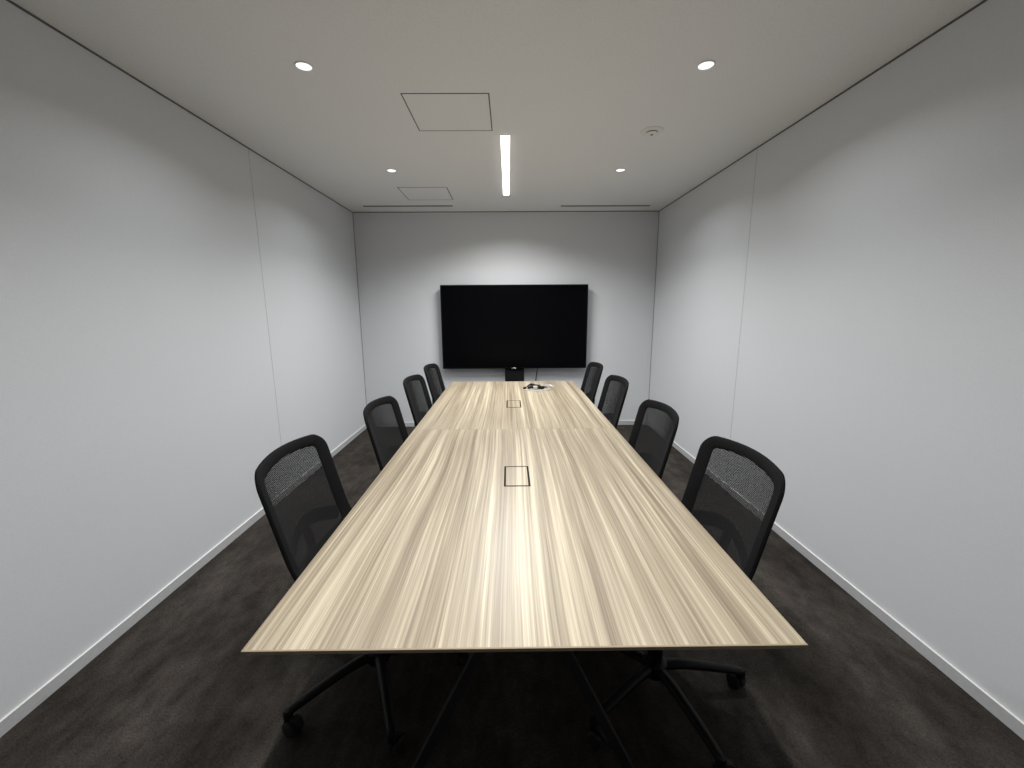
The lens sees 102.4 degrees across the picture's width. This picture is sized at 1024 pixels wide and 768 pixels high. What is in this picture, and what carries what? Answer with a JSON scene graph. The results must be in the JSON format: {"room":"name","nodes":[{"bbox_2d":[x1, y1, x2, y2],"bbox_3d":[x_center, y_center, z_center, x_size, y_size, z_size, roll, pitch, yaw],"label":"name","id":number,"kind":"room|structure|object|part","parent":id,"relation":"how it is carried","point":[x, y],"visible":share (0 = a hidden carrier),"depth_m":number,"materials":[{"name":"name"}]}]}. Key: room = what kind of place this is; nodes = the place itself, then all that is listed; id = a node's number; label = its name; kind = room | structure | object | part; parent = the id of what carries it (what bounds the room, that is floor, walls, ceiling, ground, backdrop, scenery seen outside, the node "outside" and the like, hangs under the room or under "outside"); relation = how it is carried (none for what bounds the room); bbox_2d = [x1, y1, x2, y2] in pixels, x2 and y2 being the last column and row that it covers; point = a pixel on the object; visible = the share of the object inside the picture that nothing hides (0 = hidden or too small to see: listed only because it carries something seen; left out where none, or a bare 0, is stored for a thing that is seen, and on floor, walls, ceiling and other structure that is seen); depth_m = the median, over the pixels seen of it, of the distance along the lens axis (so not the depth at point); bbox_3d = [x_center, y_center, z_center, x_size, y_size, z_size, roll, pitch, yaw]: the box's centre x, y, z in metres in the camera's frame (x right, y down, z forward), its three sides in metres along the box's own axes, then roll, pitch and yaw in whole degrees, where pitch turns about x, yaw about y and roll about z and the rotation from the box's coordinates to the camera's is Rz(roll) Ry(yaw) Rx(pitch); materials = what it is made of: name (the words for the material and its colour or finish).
{"room":"conference room","nodes":[
{"label":"conference room","id":0,"kind":"room"},
{"bbox_2d":[0,0,365,719],"bbox_3d":[-1.821,-0.191,2.067,0.120,2.500,5.905,0,10,0],"label":"wall","id":1,"kind":"structure","parent":0,"point":[139,415],"depth_m":1.89,"materials":[{"name":"paint"}]},
{"bbox_2d":[6,0,352,212],"bbox_3d":[-1.767,-1.416,1.841,0.003,0.008,5.662,0,10,0],"label":"trim","id":2,"kind":"structure","parent":1,"relation":"attached to","point":[9,1],"depth_m":1.95,"materials":[{"name":"grey metal"}]},
{"bbox_2d":[0,425,365,737],"bbox_3d":[-1.749,1.012,2.284,0.009,0.054,5.656,0,10,0],"label":"baseboard","id":3,"kind":"structure","parent":1,"relation":"attached to","point":[16,715],"depth_m":1.82,"materials":[{"name":"plastic"}]},
{"bbox_2d":[248,150,281,445],"bbox_3d":[-1.769,-0.384,2.993,0.001,2.438,0.002,0,10,0],"label":"trim","id":4,"kind":"structure","parent":1,"relation":"attached to","point":[248,150],"depth_m":2.94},
{"bbox_2d":[11,0,982,211],"bbox_3d":[-0.040,-1.492,1.843,3.698,0.120,5.905,0,10,0],"label":"ceiling","id":5,"kind":"structure","parent":0,"point":[574,85],"depth_m":1.94,"materials":[{"name":"white paint"}]},
{"bbox_2d":[294,61,313,71],"bbox_3d":[-0.934,-1.425,1.849,0.081,0.004,0.081,0,10,0],"label":"recessed light","id":6,"kind":"object","parent":5,"relation":"in","point":[301,65],"visible":1,"depth_m":1.85,"materials":[{"name":"white plastic"}]},
{"bbox_2d":[361,205,453,206],"bbox_3d":[-1.104,-1.886,4.367,0.968,0.004,0.076,0,10,0],"label":"ceiling vent","id":7,"kind":"object","parent":5,"relation":"in","point":[361,205],"visible":1,"depth_m":4.36,"materials":[{"name":"white plastic"}]},
{"bbox_2d":[397,187,452,199],"bbox_3d":[-0.810,-1.806,3.914,0.446,0.002,0.439,0,10,0],"label":"ceiling hatch","id":8,"kind":"object","parent":5,"relation":"attached to","point":[411,193],"visible":1,"depth_m":3.90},
{"bbox_2d":[400,93,492,130],"bbox_3d":[-0.343,-1.514,2.309,0.450,0.002,0.450,0,10,0],"label":"ceiling hatch","id":9,"kind":"object","parent":5,"relation":"attached to","point":[429,111],"visible":1,"depth_m":2.28,"materials":[{"name":"white paint"}]},
{"bbox_2d":[500,134,509,194],"bbox_3d":[-0.049,-1.688,3.269,0.066,0.010,1.380,0,10,0],"label":"recessed light","id":10,"kind":"object","parent":5,"relation":"in","point":[504,138],"visible":1,"depth_m":3.04,"materials":[{"name":"white plastic"}]},
{"bbox_2d":[560,205,650,206],"bbox_3d":[1.001,-1.907,4.409,0.976,0.004,0.076,0,10,0],"label":"ceiling vent","id":11,"kind":"object","parent":5,"relation":"in","point":[560,205],"visible":1,"depth_m":4.41,"materials":[{"name":"white plastic"}]},
{"bbox_2d":[615,168,625,171],"bbox_3d":[0.860,-1.696,3.267,0.081,0.004,0.081,0,10,0],"label":"recessed light","id":12,"kind":"object","parent":5,"relation":"in","point":[619,169],"visible":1,"depth_m":3.27,"materials":[{"name":"white plastic"}]},
{"bbox_2d":[640,126,663,135],"bbox_3d":[0.867,-1.555,2.554,0.140,0.024,0.140,0,10,0],"label":"smoke detector","id":13,"kind":"object","parent":5,"relation":"attached to","point":[653,130],"visible":1,"depth_m":2.53,"materials":[{"name":"white plastic"}]},
{"bbox_2d":[696,60,715,70],"bbox_3d":[0.875,-1.438,1.859,0.081,0.004,0.081,0,10,0],"label":"recessed light","id":14,"kind":"object","parent":5,"relation":"in","point":[707,64],"visible":1,"depth_m":1.86,"materials":[{"name":"white plastic"}]},
{"bbox_2d":[353,211,658,421],"bbox_3d":[-0.057,-0.726,4.925,3.458,2.500,0.120,0,10,0],"label":"wall","id":15,"kind":"structure","parent":0,"point":[403,260],"depth_m":4.77,"materials":[{"name":"paint"}]},
{"bbox_2d":[352,213,366,404],"bbox_3d":[-1.782,-0.725,4.848,0.006,2.438,0.002,0,10,0],"label":"trim","id":16,"kind":"structure","parent":15,"relation":"attached to","point":[352,213],"depth_m":4.82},
{"bbox_2d":[353,211,646,212],"bbox_3d":[-0.064,-1.940,4.639,3.458,0.008,0.003,0,10,0],"label":"trim","id":17,"kind":"structure","parent":15,"relation":"attached to","point":[462,211],"depth_m":4.64,"materials":[{"name":"grey metal"}]},
{"bbox_2d":[378,420,646,426],"bbox_3d":[-0.049,0.489,5.082,3.458,0.054,0.009,0,10,0],"label":"baseboard","id":18,"kind":"structure","parent":15,"relation":"attached to","point":[629,422],"depth_m":5.08,"materials":[{"name":"plastic"}]},
{"bbox_2d":[440,284,587,368],"bbox_3d":[0.028,-0.662,4.815,1.684,0.966,0.118,0,10,0],"label":"television","id":19,"kind":"object","parent":15,"relation":"attached to","point":[535,325],"visible":1,"depth_m":4.76,"materials":[{"name":"plastic"}]},
{"bbox_2d":[505,368,523,380],"bbox_3d":[0.031,-0.041,4.944,0.226,0.305,0.089,0,10,0],"label":"equipment box","id":20,"kind":"object","parent":15,"relation":"attached to","point":[517,374],"visible":0.37,"depth_m":4.89,"materials":[{"name":"black plastic"}]},
{"bbox_2d":[649,219,658,391],"bbox_3d":[1.669,-0.750,4.873,0.006,2.438,0.002,0,10,0],"label":"trim","id":21,"kind":"structure","parent":15,"relation":"attached to","point":[658,219],"depth_m":4.85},
{"bbox_2d":[0,425,1023,767],"bbox_3d":[-0.025,1.085,2.316,3.698,0.120,5.905,0,10,0],"label":"floor","id":22,"kind":"structure","parent":0,"point":[177,689],"depth_m":1.51,"materials":[{"name":"carpet"}]},
{"bbox_2d":[254,434,469,755],"bbox_3d":[-0.512,0.685,1.562,0.672,0.943,0.663,0,10,-1],"label":"office chair","id":23,"kind":"object","parent":22,"relation":"on","point":[396,740],"visible":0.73,"depth_m":1.48,"materials":[{"name":"black fabric"}]},
{"bbox_3d":[-0.739,0.442,1.502,0.179,0.446,0.468,0,10,-1],"label":"frame","id":24,"kind":"part","parent":23,"relation":"part of","materials":[{"name":"black plastic"}]},
{"bbox_3d":[-0.754,0.428,1.499,0.121,0.351,0.372,0,10,-1],"label":"panel","id":25,"kind":"part","parent":23,"relation":"part of","materials":[{"name":"black fabric"}]},
{"bbox_3d":[-0.662,1.089,1.494,0.308,0.075,0.042,-10,14,-42],"label":"leg","id":26,"kind":"part","parent":23,"relation":"part of","materials":[{"name":"black plastic"}]},
{"bbox_3d":[-0.444,1.096,1.452,0.042,0.075,0.308,-5,11,-25],"label":"leg","id":27,"kind":"part","parent":23,"relation":"part of","materials":[{"name":"black plastic"}]},
{"bbox_2d":[363,396,408,470],"bbox_3d":[-0.439,0.552,2.284,0.680,0.943,0.649,0,10,2],"label":"office chair","id":28,"kind":"object","parent":22,"relation":"on","point":[383,454],"visible":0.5,"depth_m":2.24,"materials":[{"name":"black fabric"}]},
{"bbox_3d":[-0.671,0.295,2.220,0.121,0.351,0.372,0,10,2],"label":"panel","id":29,"kind":"part","parent":28,"relation":"part of","materials":[{"name":"black fabric"}]},
{"bbox_2d":[403,374,431,427],"bbox_3d":[-0.455,0.420,3.006,0.676,0.943,0.651,0,10,3],"label":"office chair","id":30,"kind":"object","parent":22,"relation":"on","point":[410,389],"visible":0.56,"depth_m":3.04,"materials":[{"name":"black fabric"}]},
{"bbox_3d":[-0.680,0.153,2.991,0.121,0.351,0.372,0,10,3],"label":"panel","id":31,"kind":"part","parent":30,"relation":"part of","materials":[{"name":"black fabric"}]},
{"bbox_2d":[424,363,444,404],"bbox_3d":[-0.449,0.296,3.685,0.681,0.943,0.641,0,10,2],"label":"office chair","id":32,"kind":"object","parent":22,"relation":"on","point":[435,392],"visible":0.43,"depth_m":3.68,"materials":[{"name":"black fabric"}]},
{"bbox_3d":[-0.675,0.039,3.615,0.121,0.351,0.372,0,10,2],"label":"panel","id":33,"kind":"part","parent":32,"relation":"part of","materials":[{"name":"black fabric"}]},
{"bbox_2d":[241,381,807,767],"bbox_3d":[0.018,0.619,2.523,1.199,0.721,3.229,0,10,0],"label":"conference table","id":34,"kind":"object","parent":22,"relation":"on","point":[510,518],"visible":1,"depth_m":1.18,"materials":[{"name":"brown wood"}]},
{"bbox_3d":[-0.161,0.881,1.162,0.347,0.685,0.026,0,10,0],"label":"leg","id":35,"kind":"part","parent":34,"relation":"part of","materials":[{"name":"black metal"}]},
{"bbox_3d":[0.013,0.151,3.091,0.108,0.005,0.230,0,10,0],"label":"cable lid frame","id":36,"kind":"part","parent":34,"relation":"part of","materials":[{"name":"plastic"}]},
{"bbox_3d":[0.013,0.151,3.091,0.092,0.005,0.214,0,10,0],"label":"cable lid","id":37,"kind":"part","parent":34,"relation":"part of","materials":[{"name":"brown wood"}]},
{"bbox_3d":[0.020,0.394,1.763,0.108,0.005,0.214,0,10,0],"label":"cable lid frame","id":38,"kind":"part","parent":34,"relation":"part of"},
{"bbox_3d":[0.020,0.394,1.763,0.092,0.005,0.198,0,10,0],"label":"cable lid","id":39,"kind":"part","parent":34,"relation":"part of","materials":[{"name":"brown wood"}]},
{"bbox_2d":[523,383,547,389],"bbox_3d":[0.208,0.023,3.677,0.185,0.038,0.159,5,12,27],"label":"coiled cable","id":40,"kind":"object","parent":34,"relation":"on","point":[531,385],"visible":1,"depth_m":3.65,"materials":[{"name":"black plastic"}]},
{"bbox_3d":[0.196,0.021,3.688,0.125,0.038,0.152,7,12,33],"label":"cord","id":41,"kind":"part","parent":40,"relation":"part of","materials":[{"name":"black plastic"}]},
{"bbox_2d":[522,384,553,390],"bbox_3d":[0.270,0.030,3.673,0.343,0.018,0.184,-10,14,-42],"label":"cable","id":42,"kind":"object","parent":34,"relation":"on","point":[548,385],"visible":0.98,"depth_m":3.61,"materials":[{"name":"white plastic"}]},
{"bbox_3d":[0.219,0.878,1.164,0.347,0.685,0.026,0,10,0],"label":"leg","id":43,"kind":"part","parent":34,"relation":"part of","materials":[{"name":"black metal"}]},
{"bbox_2d":[581,362,602,403],"bbox_3d":[0.461,0.287,3.702,0.663,0.943,0.667,-1,10,-3],"label":"office chair","id":44,"kind":"object","parent":22,"relation":"on","point":[593,382],"visible":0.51,"depth_m":3.71,"materials":[{"name":"black fabric"}]},
{"bbox_3d":[0.708,0.023,3.655,0.121,0.351,0.372,-1,10,-3],"label":"panel","id":45,"kind":"part","parent":44,"relation":"part of","materials":[{"name":"black fabric"}]},
{"bbox_2d":[597,375,628,429],"bbox_3d":[0.489,0.429,2.921,0.680,0.946,0.653,-1,10,-3],"label":"office chair","id":46,"kind":"object","parent":22,"relation":"on","point":[618,401],"visible":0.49,"depth_m":2.96,"materials":[{"name":"black fabric"}]},
{"bbox_3d":[0.712,0.159,2.916,0.121,0.351,0.372,-1,10,-3],"label":"panel","id":47,"kind":"part","parent":46,"relation":"part of","materials":[{"name":"black fabric"}]},
{"bbox_2d":[628,399,678,478],"bbox_3d":[0.476,0.571,2.153,0.676,0.943,0.649,-1,10,-2],"label":"office chair","id":48,"kind":"object","parent":22,"relation":"on","point":[657,464],"visible":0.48,"depth_m":2.11,"materials":[{"name":"black fabric"}]},
{"bbox_3d":[0.709,0.311,2.088,0.121,0.351,0.372,-1,10,-2],"label":"panel","id":49,"kind":"part","parent":48,"relation":"part of","materials":[{"name":"black fabric"}]},
{"bbox_2d":[574,436,785,767],"bbox_3d":[0.543,0.698,1.454,0.669,0.946,0.642,-4,11,-18],"label":"office chair","id":50,"kind":"object","parent":22,"relation":"on","point":[655,667],"visible":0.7,"depth_m":1.44,"materials":[{"name":"black fabric"}]},
{"bbox_3d":[0.382,1.091,1.448,0.308,0.075,0.042,-7,13,-34],"label":"leg","id":51,"kind":"part","parent":50,"relation":"part of","materials":[{"name":"black plastic"}]},
{"bbox_3d":[0.384,1.052,1.660,0.308,0.075,0.042,7,13,35],"label":"leg","id":52,"kind":"part","parent":50,"relation":"part of","materials":[{"name":"black plastic"}]},
{"bbox_3d":[0.758,0.428,1.445,0.121,0.351,0.372,-1,10,-2],"label":"panel","id":53,"kind":"part","parent":50,"relation":"part of","materials":[{"name":"black fabric"}]},
{"bbox_3d":[0.743,0.443,1.447,0.179,0.446,0.468,-1,10,-2],"label":"frame","id":54,"kind":"part","parent":50,"relation":"part of","materials":[{"name":"black plastic"}]},
{"bbox_2d":[649,0,1023,721],"bbox_3d":[1.756,-0.217,2.092,0.120,2.500,5.905,0,10,0],"label":"wall","id":55,"kind":"structure","parent":0,"point":[879,368],"depth_m":1.85,"materials":[{"name":"paint"}]},
{"bbox_2d":[726,148,757,480],"bbox_3d":[1.688,-0.414,3.040,0.001,2.438,0.002,0,10,0],"label":"trim","id":56,"kind":"structure","parent":55,"relation":"attached to","point":[757,148],"depth_m":3.00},
{"bbox_2d":[660,0,987,210],"bbox_3d":[1.687,-1.442,1.866,0.003,0.008,5.662,0,10,0],"label":"trim","id":57,"kind":"structure","parent":55,"relation":"attached to","point":[983,1],"depth_m":1.98,"materials":[{"name":"grey metal"}]},
{"bbox_2d":[648,425,1023,739],"bbox_3d":[1.699,0.987,2.308,0.009,0.054,5.656,0,10,0],"label":"baseboard","id":58,"kind":"structure","parent":55,"relation":"attached to","point":[1004,715],"depth_m":1.76,"materials":[{"name":"plastic"}]}
]}

